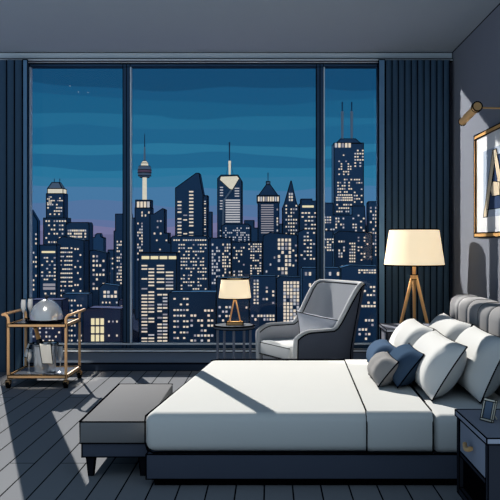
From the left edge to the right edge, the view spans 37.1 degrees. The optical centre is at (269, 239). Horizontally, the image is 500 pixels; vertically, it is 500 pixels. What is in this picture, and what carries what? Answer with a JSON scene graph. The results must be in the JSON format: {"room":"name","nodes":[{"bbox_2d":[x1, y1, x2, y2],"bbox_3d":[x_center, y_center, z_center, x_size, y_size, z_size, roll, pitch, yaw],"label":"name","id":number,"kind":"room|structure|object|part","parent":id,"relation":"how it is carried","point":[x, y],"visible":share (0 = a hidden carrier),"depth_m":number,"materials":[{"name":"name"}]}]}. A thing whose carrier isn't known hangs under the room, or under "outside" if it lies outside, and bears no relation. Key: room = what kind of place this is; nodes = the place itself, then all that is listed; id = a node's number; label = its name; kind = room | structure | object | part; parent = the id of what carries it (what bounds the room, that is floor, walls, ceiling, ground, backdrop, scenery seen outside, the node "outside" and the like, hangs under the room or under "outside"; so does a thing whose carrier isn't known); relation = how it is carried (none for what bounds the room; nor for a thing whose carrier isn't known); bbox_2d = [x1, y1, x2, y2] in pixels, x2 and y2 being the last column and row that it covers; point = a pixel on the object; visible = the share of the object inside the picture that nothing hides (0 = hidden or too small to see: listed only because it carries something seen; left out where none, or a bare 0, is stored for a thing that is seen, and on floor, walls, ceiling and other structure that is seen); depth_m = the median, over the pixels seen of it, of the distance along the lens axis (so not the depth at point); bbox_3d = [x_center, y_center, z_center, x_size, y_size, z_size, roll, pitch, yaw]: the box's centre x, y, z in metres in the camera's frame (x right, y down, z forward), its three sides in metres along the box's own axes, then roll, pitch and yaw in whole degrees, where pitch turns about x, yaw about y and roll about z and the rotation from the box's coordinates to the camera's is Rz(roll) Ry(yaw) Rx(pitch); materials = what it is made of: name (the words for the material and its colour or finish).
{"room":"hotel room","nodes":[
{"label":"hotel room","id":0,"kind":"room"},
{"bbox_2d":[30,353,366,362],"bbox_3d":[-1.694,1.209,7.600,7.012,0.203,0.200,0,0,0],"label":"wall","id":1,"kind":"structure","parent":0,"point":[71,357],"depth_m":7.50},
{"bbox_2d":[28,64,125,347],"bbox_3d":[-1.950,-0.340,7.526,1.020,2.871,0.076,0,0,0],"label":"window","id":2,"kind":"structure","parent":1,"relation":"in","point":[30,66],"depth_m":7.50,"materials":[{"name":"metal"}]},
{"bbox_2d":[28,363,208,370],"bbox_3d":[-1.694,1.274,7.475,7.022,0.081,0.060,0,0,0],"label":"baseboard","id":3,"kind":"structure","parent":1,"relation":"attached to","point":[84,366],"depth_m":7.45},
{"bbox_2d":[31,348,367,352],"bbox_3d":[-1.694,1.105,7.465,7.020,0.036,0.078,0,0,0],"label":"sill","id":4,"kind":"structure","parent":1,"relation":"attached to","point":[69,350],"depth_m":7.43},
{"bbox_2d":[126,64,319,347],"bbox_3d":[-0.471,-0.340,7.526,1.956,2.871,0.076,0,0,0],"label":"window","id":5,"kind":"structure","parent":1,"relation":"in","point":[129,344],"depth_m":7.50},
{"bbox_2d":[320,64,377,347],"bbox_3d":[0.810,-0.340,7.526,0.622,2.871,0.076,0,0,0],"label":"window","id":6,"kind":"structure","parent":1,"relation":"in","point":[323,67],"depth_m":7.50,"materials":[{"name":"metal"}]},
{"bbox_2d":[28,63,377,63],"bbox_3d":[-1.694,-1.817,7.600,7.012,0.091,0.200,0,0,0],"label":"wall header","id":7,"kind":"structure","parent":0,"point":[28,63],"depth_m":7.50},
{"bbox_2d":[0,52,452,62],"bbox_3d":[-1.694,-1.819,7.441,7.024,0.099,0.130,0,0,0],"label":"curtain rail","id":8,"kind":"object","parent":7,"relation":"attached to","point":[2,54],"depth_m":7.40,"materials":[{"name":"metal"}]},
{"bbox_2d":[0,371,461,499],"bbox_3d":[-1.594,1.370,5.300,7.212,0.120,4.800,0,0,0],"label":"floor","id":9,"kind":"structure","parent":0,"point":[40,446],"depth_m":4.35,"materials":[{"name":"grey wood"}]},
{"bbox_2d":[1,308,85,387],"bbox_3d":[-2.060,0.981,6.825,0.625,0.665,0.537,0,0,0],"label":"cart","id":10,"kind":"object","parent":9,"relation":"on","point":[68,370],"visible":0.97,"depth_m":6.60,"materials":[{"name":"brown metal"}]},
{"bbox_3d":[-2.333,0.952,6.590,0.059,0.607,0.025,0,0,0],"label":"post","id":11,"kind":"part","parent":10,"relation":"part of","materials":[{"name":"brown metal"}]},
{"bbox_3d":[-2.360,0.660,6.825,0.025,0.024,0.500,0,0,0],"label":"handle","id":12,"kind":"part","parent":10,"relation":"part of","materials":[{"name":"brown metal"}]},
{"bbox_2d":[21,299,25,322],"bbox_3d":[-2.231,0.640,6.740,0.047,0.218,0.047,0,0,0],"label":"champagne flute","id":13,"kind":"object","parent":10,"relation":"on","point":[23,301],"visible":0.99,"depth_m":6.72,"materials":[{"name":"clear glass"}]},
{"bbox_2d":[21,299,25,312],"bbox_3d":[-2.231,0.597,6.740,0.047,0.132,0.047,0,0,0],"label":"bowl","id":14,"kind":"object","parent":13,"relation":"on","point":[23,301],"depth_m":6.72,"materials":[{"name":"clear glass"}]},
{"bbox_3d":[-2.333,0.952,7.060,0.059,0.607,0.025,0,0,0],"label":"post","id":15,"kind":"part","parent":10,"relation":"part of","materials":[{"name":"brown metal"}]},
{"bbox_2d":[26,348,31,372],"bbox_3d":[-2.180,1.091,6.740,0.050,0.223,0.050,0,0,0],"label":"champagne flute","id":16,"kind":"object","parent":10,"relation":"on","point":[29,353],"visible":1,"depth_m":6.72,"materials":[{"name":"clear glass"}]},
{"bbox_2d":[26,348,31,362],"bbox_3d":[-2.180,1.046,6.740,0.050,0.135,0.050,0,0,0],"label":"bowl","id":17,"kind":"object","parent":16,"relation":"on","point":[29,353],"depth_m":6.72,"materials":[{"name":"clear glass"}]},
{"bbox_2d":[14,367,74,373],"bbox_3d":[-2.060,1.208,6.825,0.510,0.012,0.470,0,0,0],"label":"shelf","id":18,"kind":"object","parent":10,"relation":"attached to","point":[23,370],"depth_m":6.81,"materials":[{"name":"glass"}]},
{"bbox_2d":[31,341,58,372],"bbox_3d":[-2.054,1.069,6.800,0.246,0.265,0.246,0,0,41],"label":"ice bucket","id":19,"kind":"object","parent":10,"relation":"on","point":[39,367],"visible":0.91,"depth_m":6.72,"materials":[{"name":"metal"}]},
{"bbox_2d":[24,343,33,358],"bbox_3d":[-2.168,1.001,6.772,0.122,0.137,0.102,0,0,-29],"label":"handle","id":20,"kind":"object","parent":19,"relation":"hanging from","point":[28,345],"visible":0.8,"depth_m":6.74,"materials":[{"name":"silver metal"}]},
{"bbox_2d":[33,327,43,343],"bbox_3d":[-2.085,0.968,6.800,0.159,0.408,0.074,0,0,0],"label":"champagne bottle","id":21,"kind":"object","parent":19,"relation":"in","point":[38,338],"visible":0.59,"depth_m":6.78,"materials":[{"name":"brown glass"}]},
{"bbox_2d":[39,343,52,363],"bbox_3d":[-2.008,1.020,6.722,0.132,0.193,0.128,0,0,0],"label":"towel","id":22,"kind":"object","parent":19,"relation":"hanging from","point":[45,349],"visible":1,"depth_m":6.67,"materials":[{"name":"white fabric"}]},
{"bbox_2d":[25,318,64,322],"bbox_3d":[-2.040,0.731,6.800,0.373,0.020,0.373,0,0,0],"label":"tray","id":23,"kind":"object","parent":10,"relation":"on","point":[26,320],"visible":0.52,"depth_m":6.64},
{"bbox_2d":[28,298,32,312],"bbox_3d":[-2.202,0.640,6.840,0.047,0.218,0.047,0,0,0],"label":"champagne flute","id":24,"kind":"object","parent":23,"relation":"on","point":[30,300],"visible":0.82,"depth_m":6.82,"materials":[{"name":"clear glass"}]},
{"bbox_2d":[29,295,63,320],"bbox_3d":[-2.040,0.615,6.800,0.310,0.228,0.310,0,0,0],"label":"cloche","id":25,"kind":"object","parent":23,"relation":"on","point":[46,309],"visible":1,"depth_m":6.70,"materials":[{"name":"metal"}]},
{"bbox_2d":[16,319,73,322],"bbox_3d":[-2.060,0.755,6.825,0.510,0.012,0.470,0,0,0],"label":"shelf","id":26,"kind":"object","parent":10,"relation":"attached to","point":[20,320],"depth_m":6.79,"materials":[{"name":"glass"}]},
{"bbox_2d":[57,345,62,372],"bbox_3d":[-1.908,1.081,6.780,0.052,0.243,0.052,0,0,0],"label":"champagne flute","id":27,"kind":"object","parent":10,"relation":"on","point":[60,347],"visible":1,"depth_m":6.76,"materials":[{"name":"clear glass"}]},
{"bbox_2d":[57,345,62,360],"bbox_3d":[-1.908,1.032,6.780,0.052,0.147,0.052,0,0,0],"label":"bowl","id":28,"kind":"object","parent":27,"relation":"on","point":[60,347],"depth_m":6.76,"materials":[{"name":"clear glass"}]},
{"bbox_3d":[-1.787,0.952,6.590,0.059,0.607,0.025,0,0,0],"label":"post","id":29,"kind":"part","parent":10,"relation":"part of","materials":[{"name":"brown metal"}]},
{"bbox_3d":[-1.760,0.660,6.825,0.025,0.024,0.500,0,0,0],"label":"handle","id":30,"kind":"part","parent":10,"relation":"part of","materials":[{"name":"brown metal"}]},
{"bbox_3d":[-1.787,0.952,7.060,0.059,0.607,0.025,0,0,0],"label":"post","id":31,"kind":"part","parent":10,"relation":"part of","materials":[{"name":"brown metal"}]},
{"bbox_2d":[79,384,172,475],"bbox_3d":[-0.861,1.155,4.640,0.380,0.314,1.082,0,0,0],"label":"bench","id":32,"kind":"object","parent":9,"relation":"on","point":[114,428],"visible":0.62,"depth_m":4.13,"materials":[{"name":"fabric"}]},
{"bbox_3d":[-0.995,1.254,4.150,0.053,0.118,0.053,0,0,0],"label":"leg","id":33,"kind":"part","parent":32,"relation":"part of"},
{"bbox_3d":[-0.857,1.159,4.640,0.371,0.086,1.064,0,0,0],"label":"seat frame","id":34,"kind":"part","parent":32,"relation":"part of","materials":[{"name":"fabric"}]},
{"bbox_2d":[79,384,172,443],"bbox_3d":[-0.863,1.061,4.640,0.376,0.126,1.082,0,0,0],"label":"cushion","id":35,"kind":"object","parent":32,"relation":"on","point":[118,418],"depth_m":4.27,"materials":[{"name":"fabric"}]},
{"bbox_3d":[-0.705,1.254,4.150,0.053,0.118,0.053,0,0,0],"label":"leg","id":36,"kind":"part","parent":32,"relation":"part of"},
{"bbox_2d":[213,322,254,360],"bbox_3d":[-0.333,1.046,6.900,0.388,0.528,0.388,0,0,0],"label":"side table","id":37,"kind":"object","parent":9,"relation":"on","point":[219,326],"visible":0.7,"depth_m":6.84,"materials":[{"name":"metal"}]},
{"bbox_3d":[-0.481,1.066,6.846,0.024,0.488,0.025,0,0,0],"label":"leg","id":38,"kind":"part","parent":37,"relation":"part of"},
{"bbox_3d":[-0.430,1.066,7.024,0.024,0.488,0.025,0,0,0],"label":"leg","id":39,"kind":"part","parent":37,"relation":"part of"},
{"bbox_3d":[-0.328,1.066,6.742,0.024,0.488,0.025,0,0,0],"label":"leg","id":40,"kind":"part","parent":37,"relation":"part of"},
{"bbox_2d":[218,278,250,325],"bbox_3d":[-0.325,0.573,6.900,0.312,0.433,0.312,0,0,0],"label":"table lamp","id":41,"kind":"object","parent":37,"relation":"on","point":[234,289],"visible":1,"depth_m":6.79,"materials":[{"name":"fabric"}]},
{"bbox_3d":[-0.355,0.658,6.900,0.059,0.204,0.015,0,0,0],"label":"stem","id":42,"kind":"part","parent":41,"relation":"part of","materials":[{"name":"gold metal"}]},
{"bbox_3d":[-0.325,0.449,6.900,0.312,0.186,0.312,0,0,0],"label":"lamp shade","id":43,"kind":"part","parent":41,"relation":"part of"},
{"bbox_3d":[-0.295,0.658,6.900,0.059,0.204,0.015,0,0,0],"label":"stem","id":44,"kind":"part","parent":41,"relation":"part of","materials":[{"name":"gold metal"}]},
{"bbox_3d":[-0.245,1.066,7.031,0.024,0.488,0.025,0,0,0],"label":"leg","id":45,"kind":"part","parent":37,"relation":"part of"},
{"bbox_3d":[-0.181,1.066,6.856,0.024,0.488,0.025,0,0,0],"label":"leg","id":46,"kind":"part","parent":37,"relation":"part of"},
{"bbox_2d":[255,279,365,360],"bbox_3d":[0.371,0.836,6.452,0.802,0.952,0.706,0,0,-31],"label":"armchair","id":47,"kind":"object","parent":9,"relation":"on","point":[340,300],"visible":0.73,"depth_m":6.31,"materials":[{"name":"fabric"}]},
{"bbox_3d":[0.314,1.070,6.417,0.598,0.158,0.498,0,0,-31],"label":"seat","id":48,"kind":"part","parent":47,"relation":"part of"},
{"bbox_2d":[259,338,293,360],"bbox_3d":[0.297,0.930,6.407,0.629,0.130,0.480,0,0,-31],"label":"seat cushion","id":49,"kind":"object","parent":47,"relation":"on","point":[270,348],"depth_m":6.29,"materials":[{"name":"fabric"}]},
{"bbox_2d":[296,311,337,333],"bbox_3d":[0.427,0.751,6.371,0.463,0.280,0.162,0,0,30],"label":"cushion","id":50,"kind":"object","parent":47,"relation":"on","point":[306,321],"visible":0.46,"depth_m":6.33,"materials":[{"name":"fabric"}]},
{"bbox_2d":[145,294,499,484],"bbox_3d":[0.471,0.873,4.785,2.266,0.882,2.379,0,0,0],"label":"bed","id":51,"kind":"object","parent":9,"relation":"on","point":[439,467],"visible":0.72,"depth_m":3.96,"materials":[{"name":"fabric"}]},
{"bbox_2d":[144,358,433,453],"bbox_3d":[0.128,1.018,4.832,1.602,0.225,1.796,0,0,0],"label":"duvet","id":52,"kind":"object","parent":51,"relation":"on","point":[226,405],"visible":0.96,"depth_m":3.98,"materials":[{"name":"white fabric"}]},
{"bbox_2d":[366,339,395,362],"bbox_3d":[0.791,0.816,5.275,0.184,0.188,0.497,0,0,0],"label":"cushion","id":53,"kind":"object","parent":52,"relation":"on","point":[381,345],"visible":0.52,"depth_m":5.20,"materials":[{"name":"fabric"}]},
{"bbox_2d":[367,351,398,386],"bbox_3d":[0.722,0.821,4.770,0.174,0.175,0.447,0,0,0],"label":"cushion","id":54,"kind":"object","parent":52,"relation":"on","point":[382,366],"visible":0.95,"depth_m":4.61,"materials":[{"name":"fabric"}]},
{"bbox_2d":[390,343,424,387],"bbox_3d":[0.855,0.796,4.765,0.200,0.217,0.497,0,0,0],"label":"cushion","id":55,"kind":"object","parent":52,"relation":"on","point":[409,358],"visible":0.84,"depth_m":4.58,"materials":[{"name":"fabric"}]},
{"bbox_2d":[389,318,434,346],"bbox_3d":[1.030,0.764,5.465,0.256,0.317,0.737,0,0,0],"label":"pillow","id":56,"kind":"object","parent":51,"relation":"on","point":[410,331],"visible":0.38,"depth_m":5.33,"materials":[{"name":"white fabric"}]},
{"bbox_2d":[413,329,467,401],"bbox_3d":[1.025,0.764,4.655,0.262,0.319,0.817,0,0,0],"label":"pillow","id":57,"kind":"object","parent":51,"relation":"on","point":[443,363],"visible":0.79,"depth_m":4.34,"materials":[{"name":"white fabric"}]},
{"bbox_2d":[428,312,472,340],"bbox_3d":[1.270,0.741,5.405,0.244,0.361,0.837,0,0,0],"label":"pillow","id":58,"kind":"object","parent":51,"relation":"on","point":[448,326],"visible":0.38,"depth_m":5.21,"materials":[{"name":"white fabric"}]},
{"bbox_3d":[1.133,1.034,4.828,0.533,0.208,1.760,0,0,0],"label":"mattress","id":59,"kind":"part","parent":51,"relation":"part of","materials":[{"name":"fabric"}]},
{"bbox_2d":[455,324,499,403],"bbox_3d":[1.270,0.741,4.575,0.251,0.361,0.777,0,0,0],"label":"pillow","id":60,"kind":"object","parent":51,"relation":"on","point":[480,377],"visible":0.73,"depth_m":4.28,"materials":[{"name":"white fabric"}]},
{"bbox_2d":[379,323,429,340],"bbox_3d":[1.126,1.008,6.135,0.454,0.603,0.393,0,0,0],"label":"nightstand","id":61,"kind":"object","parent":9,"relation":"on","point":[386,329],"visible":0.19,"depth_m":6.12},
{"bbox_3d":[0.987,0.840,6.135,0.102,0.198,0.304,0,0,0],"label":"drawer","id":62,"kind":"part","parent":61,"relation":"part of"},
{"bbox_2d":[383,228,444,322],"bbox_3d":[1.297,0.603,6.729,0.560,1.407,0.571,0,0,0],"label":"floor lamp","id":63,"kind":"object","parent":9,"relation":"on","point":[416,247],"visible":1,"depth_m":6.53,"materials":[{"name":"fabric"}]},
{"bbox_3d":[1.157,0.814,6.670,0.298,0.987,0.031,0,0,-19],"label":"leg","id":64,"kind":"part","parent":63,"relation":"part of","materials":[{"name":"beige wood"}]},
{"bbox_3d":[1.329,0.814,6.869,0.032,0.986,0.297,0,0,11],"label":"leg","id":65,"kind":"part","parent":63,"relation":"part of","materials":[{"name":"beige wood"}]},
{"bbox_3d":[1.300,0.065,6.720,0.554,0.332,0.554,0,0,0],"label":"lamp shade","id":66,"kind":"part","parent":63,"relation":"part of","materials":[{"name":"fabric"}]},
{"bbox_3d":[1.411,0.814,6.617,0.298,0.986,0.032,0,0,43],"label":"leg","id":67,"kind":"part","parent":63,"relation":"part of","materials":[{"name":"beige wood"}]},
{"bbox_2d":[454,409,499,499],"bbox_3d":[1.110,1.058,3.300,0.506,0.503,0.523,0,0,0],"label":"nightstand","id":68,"kind":"object","parent":9,"relation":"on","point":[478,441],"visible":0.95,"depth_m":3.27,"materials":[{"name":"wood"}]},
{"bbox_3d":[0.880,0.920,3.300,0.046,0.031,0.099,0,0,0],"label":"handle","id":69,"kind":"part","parent":68,"relation":"part of","materials":[{"name":"gold metal"}]},
{"bbox_3d":[0.945,0.919,3.300,0.102,0.156,0.434,0,0,0],"label":"drawer","id":70,"kind":"part","parent":68,"relation":"part of","materials":[{"name":"wood"}]},
{"bbox_3d":[0.918,1.095,3.300,0.010,0.150,0.440,0,0,0],"label":"drawer","id":71,"kind":"part","parent":68,"relation":"part of","materials":[{"name":"wood"}]},
{"bbox_2d":[480,397,497,422],"bbox_3d":[0.991,0.761,3.338,0.075,0.101,0.070,0,0,-32],"label":"photo frame","id":72,"kind":"object","parent":68,"relation":"on","point":[489,406],"visible":1,"depth_m":3.33,"materials":[{"name":"metal"}]},
{"bbox_2d":[483,401,492,418],"bbox_3d":[0.978,0.761,3.330,0.029,0.077,0.046,0,0,-32],"label":"picture","id":73,"kind":"object","parent":72,"relation":"attached to","point":[487,405],"depth_m":3.33,"materials":[{"name":"paper"}]},
{"bbox_2d":[0,0,499,51],"bbox_3d":[-1.594,-1.937,5.300,7.212,0.150,4.800,0,0,0],"label":"ceiling","id":74,"kind":"structure","parent":0,"point":[25,25],"depth_m":6.44,"materials":[{"name":"paint"}]},
{"bbox_2d":[0,59,27,371],"bbox_3d":[-2.520,-0.236,7.314,0.293,3.070,0.036,0,0,0],"label":"curtain","id":75,"kind":"object","parent":74,"relation":"hanging from","point":[13,73],"visible":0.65,"depth_m":7.31,"materials":[{"name":"fabric"}]},
{"bbox_2d":[378,59,449,339],"bbox_3d":[1.415,-0.236,7.314,0.706,3.070,0.036,0,0,0],"label":"curtain","id":76,"kind":"object","parent":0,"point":[414,95],"visible":0.62,"depth_m":7.31,"materials":[{"name":"fabric"}]},
{"bbox_2d":[450,3,499,301],"bbox_3d":[1.912,-0.276,5.300,0.212,3.184,4.812,0,0,0],"label":"wall","id":77,"kind":"structure","parent":0,"point":[475,66],"depth_m":6.73,"materials":[{"name":"grey paint"}]},
{"bbox_2d":[458,101,499,125],"bbox_3d":[1.667,-0.991,5.830,0.297,0.127,0.475,0,0,0],"label":"picture light","id":78,"kind":"object","parent":77,"relation":"attached to","point":[477,106],"visible":1,"depth_m":5.67,"materials":[{"name":"gold metal"}]},
{"bbox_3d":[1.676,-1.001,5.650,0.233,0.016,0.014,0,0,-5],"label":"arm","id":79,"kind":"part","parent":78,"relation":"part of","materials":[{"name":"gold metal"}]},
{"bbox_2d":[474,123,499,237],"bbox_3d":[1.797,-0.465,5.900,0.040,0.890,1.210,0,0,0],"label":"framed picture","id":80,"kind":"object","parent":77,"relation":"attached to","point":[486,142],"visible":1,"depth_m":6.13,"materials":[{"name":"gold metal"}]},
{"bbox_2d":[483,145,499,217],"bbox_3d":[1.788,-0.464,5.900,0.015,0.553,0.700,0,0,0],"label":"artwork","id":81,"kind":"object","parent":80,"relation":"attached to","point":[491,154],"depth_m":6.01},
{"label":"outside","id":82,"kind":"structure","parent":0,"visible":0},
{"bbox_2d":[133,309,138,341],"bbox_3d":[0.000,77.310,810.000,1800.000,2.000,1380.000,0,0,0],"label":"building","id":83,"kind":"structure","parent":82,"point":[135,321],"depth_m":642.45,"materials":[{"name":"blue"}]},
{"bbox_2d":[32,210,39,297],"bbox_3d":[-197.836,25.663,623.058,9.528,102.002,6.861,0,0,0],"label":"skyscraper","id":84,"kind":"structure","parent":83,"relation":"on","point":[35,220],"depth_m":619.96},
{"bbox_2d":[39,245,60,297],"bbox_3d":[-154.856,39.900,524.207,12.684,73.414,9.115,0,0,0],"label":"office tower","id":85,"kind":"structure","parent":83,"relation":"on","point":[49,255],"depth_m":520.02,"materials":[{"name":"blue"}]},
{"bbox_2d":[32,298,68,341],"bbox_3d":[-129.872,55.470,436.822,20.128,42.170,14.345,0,0,0],"label":"apartment block","id":86,"kind":"object","parent":83,"relation":"on","point":[46,333],"visible":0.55,"depth_m":429.95,"materials":[{"name":"blue"}]},
{"bbox_2d":[43,179,70,244],"bbox_3d":[-199.138,9.640,697.456,22.110,134.126,15.739,0,0,0],"label":"skyscraper","id":87,"kind":"structure","parent":83,"relation":"on","point":[54,224],"depth_m":690.60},
{"bbox_3d":[-199.359,-45.383,697.456,15.184,5.418,12.739,0,0,0],"label":"crown","id":88,"kind":"part","parent":87,"relation":"part of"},
{"bbox_2d":[57,236,88,297],"bbox_3d":[-149.968,36.811,567.096,20.951,79.638,14.893,0,0,0],"label":"office tower","id":89,"kind":"structure","parent":83,"relation":"on","point":[74,251],"depth_m":559.95,"materials":[{"name":"blue"}]},
{"bbox_2d":[62,292,92,341],"bbox_3d":[-122.869,55.189,475.597,16.637,42.779,11.893,0,0,0],"label":"apartment block","id":90,"kind":"object","parent":83,"relation":"on","point":[77,300],"visible":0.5,"depth_m":470.03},
{"bbox_2d":[66,222,92,250],"bbox_3d":[-169.224,30.462,662.077,21.049,92.444,14.941,0,0,0],"label":"office tower","id":91,"kind":"structure","parent":83,"relation":"on","point":[82,230],"depth_m":654.96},
{"bbox_2d":[89,249,109,304],"bbox_3d":[-138.331,42.162,604.933,14.796,68.981,10.586,0,0,0],"label":"office tower","id":92,"kind":"structure","parent":83,"relation":"on","point":[99,260],"depth_m":600.00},
{"bbox_2d":[93,233,105,250],"bbox_3d":[-225.941,33.830,985.295,16.275,86.079,11.765,0,0,0],"label":"skyscraper","id":93,"kind":"structure","parent":83,"relation":"on","point":[99,242],"depth_m":980.10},
{"bbox_2d":[83,305,122,341],"bbox_3d":[-101.492,58.669,457.994,23.497,35.795,16.687,0,0,0],"label":"apartment block","id":94,"kind":"object","parent":83,"relation":"on","point":[101,323],"visible":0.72,"depth_m":450.04,"materials":[{"name":"blue"}]},
{"bbox_2d":[99,283,121,305],"bbox_3d":[-108.076,52.898,504.673,14.037,47.394,10.046,0,0,0],"label":"office tower","id":95,"kind":"structure","parent":83,"relation":"on","point":[109,293],"depth_m":499.98,"materials":[{"name":"blue"}]},
{"bbox_2d":[108,249,113,283],"bbox_3d":[-201.893,44.464,946.183,18.765,64.765,13.493,0,0,0],"label":"skyscraper","id":96,"kind":"structure","parent":83,"relation":"on","point":[111,251],"depth_m":940.02,"materials":[{"name":"blue"}]},
{"bbox_2d":[114,214,122,298],"bbox_3d":[-128.009,26.987,644.209,12.776,99.376,9.187,0,0,0],"label":"skyscraper","id":97,"kind":"structure","parent":83,"relation":"on","point":[118,233],"depth_m":639.95,"materials":[{"name":"blue"}]},
{"bbox_2d":[118,299,132,341],"bbox_3d":[-93.591,57.484,482.969,8.616,38.200,6.638,0,0,0],"label":"apartment block","id":98,"kind":"object","parent":83,"relation":"on","point":[120,301],"visible":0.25,"depth_m":485.19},
{"bbox_2d":[132,214,134,308],"bbox_3d":[-154.381,23.846,824.430,13.618,105.863,9.844,0,0,0],"label":"skyscraper","id":99,"kind":"structure","parent":83,"relation":"on","point":[133,219],"depth_m":819.90,"materials":[{"name":"blue"}]},
{"bbox_2d":[135,134,153,318],"bbox_3d":[-122.749,-13.344,727.000,16.306,180.130,14.864,0,0,0],"label":"observation tower","id":100,"kind":"structure","parent":83,"relation":"on","point":[144,208],"depth_m":720.04,"materials":[{"name":"blue"}]},
{"bbox_2d":[139,252,179,341],"bbox_3d":[-75.343,42.517,508.784,25.753,68.156,18.267,0,0,0],"label":"office tower","id":101,"kind":"structure","parent":83,"relation":"on","point":[159,272],"depth_m":499.98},
{"bbox_2d":[150,208,170,251],"bbox_3d":[-97.016,24.168,666.511,19.377,105.038,13.815,0,0,0],"label":"office tower","id":102,"kind":"structure","parent":83,"relation":"on","point":[160,240],"depth_m":659.94,"materials":[{"name":"blue"}]},
{"bbox_2d":[171,236,210,289],"bbox_3d":[-60.317,36.627,568.993,28.934,80.005,18.686,0,0,0],"label":"office tower","id":103,"kind":"structure","parent":83,"relation":"on","point":[195,251],"depth_m":559.95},
{"bbox_2d":[168,290,215,341],"bbox_3d":[-47.505,54.167,463.962,29.569,44.805,18.623,0,0,0],"label":"office tower","id":104,"kind":"structure","parent":83,"relation":"on","point":[191,313],"depth_m":455.01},
{"bbox_2d":[175,173,208,235],"bbox_3d":[-73.861,6.736,709.000,30.737,139.946,18.840,0,0,0],"label":"skyscraper","id":105,"kind":"structure","parent":83,"relation":"on","point":[191,202],"depth_m":699.93,"materials":[{"name":"blue"}]},
{"bbox_2d":[209,212,212,237],"bbox_3d":[-69.852,21.994,863.000,6.779,109.614,7.032,0,0,0],"label":"office tower","id":106,"kind":"structure","parent":83,"relation":"on","point":[210,213],"depth_m":860.09,"materials":[{"name":"blue"}]},
{"bbox_2d":[210,238,231,289],"bbox_3d":[-39.077,37.366,593.801,17.263,78.560,12.308,0,0,0],"label":"office tower","id":107,"kind":"structure","parent":83,"relation":"on","point":[220,247],"depth_m":587.97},
{"bbox_2d":[217,142,242,237],"bbox_3d":[-36.779,-6.832,687.035,22.996,167.060,17.670,0,0,0],"label":"skyscraper","id":108,"kind":"structure","parent":83,"relation":"on","point":[229,187],"depth_m":680.06,"materials":[{"name":"blue"}]},
{"bbox_2d":[216,276,249,341],"bbox_3d":[-22.006,49.376,446.675,19.710,54.369,14.050,0,0,0],"label":"apartment block","id":109,"kind":"object","parent":83,"relation":"on","point":[223,307],"visible":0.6,"depth_m":440.04,"materials":[{"name":"blue"}]},
{"bbox_2d":[221,224,250,241],"bbox_3d":[-28.284,31.465,628.447,24.902,90.397,17.638,0,0,0],"label":"office tower","id":110,"kind":"structure","parent":83,"relation":"on","point":[237,232],"depth_m":619.96,"materials":[{"name":"blue"}]},
{"bbox_2d":[231,242,262,275],"bbox_3d":[-16.679,38.880,547.851,23.102,75.477,16.403,0,0,0],"label":"office tower","id":111,"kind":"structure","parent":83,"relation":"on","point":[246,257],"depth_m":539.94,"materials":[{"name":"blue"}]},
{"bbox_2d":[244,220,257,241],"bbox_3d":[-23.570,26.376,906.342,19.174,100.894,13.764,0,0,0],"label":"office tower","id":112,"kind":"structure","parent":83,"relation":"on","point":[254,231],"depth_m":900.05,"materials":[{"name":"blue"}]},
{"bbox_2d":[249,275,275,341],"bbox_3d":[-4.532,49.390,470.754,17.085,54.371,12.207,0,0,0],"label":"apartment block","id":113,"kind":"object","parent":83,"relation":"on","point":[262,287],"visible":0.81,"depth_m":465.01,"materials":[{"name":"blue"}]},
{"bbox_2d":[257,173,279,241],"bbox_3d":[-1.668,5.955,717.005,22.295,141.521,15.661,0,0,0],"label":"skyscraper","id":114,"kind":"structure","parent":83,"relation":"on","point":[268,200],"depth_m":709.91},
{"bbox_2d":[263,232,297,277],"bbox_3d":[7.009,35.562,518.244,24.214,82.078,17.188,0,0,0],"label":"office tower","id":115,"kind":"structure","parent":83,"relation":"on","point":[280,250],"depth_m":509.96,"materials":[{"name":"blue"}]},
{"bbox_2d":[276,275,299,321],"bbox_3d":[10.936,48.789,439.962,14.825,55.539,10.625,0,0,0],"label":"office tower","id":116,"kind":"structure","parent":83,"relation":"on","point":[287,287],"depth_m":435.02,"materials":[{"name":"blue"}]},
{"bbox_2d":[282,181,297,233],"bbox_3d":[18.664,11.625,675.194,15.733,130.135,11.191,0,0,0],"label":"skyscraper","id":117,"kind":"structure","parent":83,"relation":"on","point":[290,206],"depth_m":670.00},
{"bbox_2d":[298,199,315,230],"bbox_3d":[36.417,20.269,657.482,22.137,112.824,15.743,0,0,0],"label":"office tower","id":118,"kind":"structure","parent":83,"relation":"on","point":[306,208],"depth_m":650.02,"materials":[{"name":"blue"}]},
{"bbox_2d":[297,229,333,275],"bbox_3d":[32.399,34.395,538.699,25.596,84.435,18.097,0,0,0],"label":"office tower","id":119,"kind":"structure","parent":83,"relation":"on","point":[306,238],"depth_m":530.02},
{"bbox_2d":[300,267,339,306],"bbox_3d":[27.719,45.766,412.177,21.132,61.551,15.053,0,0,0],"label":"office tower","id":120,"kind":"structure","parent":83,"relation":"on","point":[307,274],"depth_m":404.99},
{"bbox_2d":[325,203,365,232],"bbox_3d":[58.205,23.504,599.000,36.340,106.285,18.708,0,0,0],"label":"office tower","id":121,"kind":"structure","parent":83,"relation":"on","point":[355,221],"depth_m":589.98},
{"bbox_2d":[332,102,363,214],"bbox_3d":[67.642,-20.852,649.372,26.091,195.054,22.148,0,0,0],"label":"skyscraper","id":122,"kind":"structure","parent":83,"relation":"on","point":[347,153],"depth_m":639.95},
{"bbox_2d":[333,231,371,266],"bbox_3d":[61.452,34.805,558.990,28.328,83.639,18.680,0,0,0],"label":"office tower","id":123,"kind":"structure","parent":83,"relation":"on","point":[350,247],"depth_m":550.05,"materials":[{"name":"blue"}]},
{"bbox_2d":[339,264,375,341],"bbox_3d":[54.349,45.754,453.321,24.414,61.620,17.342,0,0,0],"label":"apartment block","id":124,"kind":"object","parent":83,"relation":"on","point":[366,328],"visible":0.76,"depth_m":445.01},
{"bbox_2d":[366,201,375,264],"bbox_3d":[85.942,22.379,614.012,12.223,108.557,8.756,0,0,0],"label":"skyscraper","id":125,"kind":"structure","parent":83,"relation":"on","point":[370,205],"depth_m":610.05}
]}

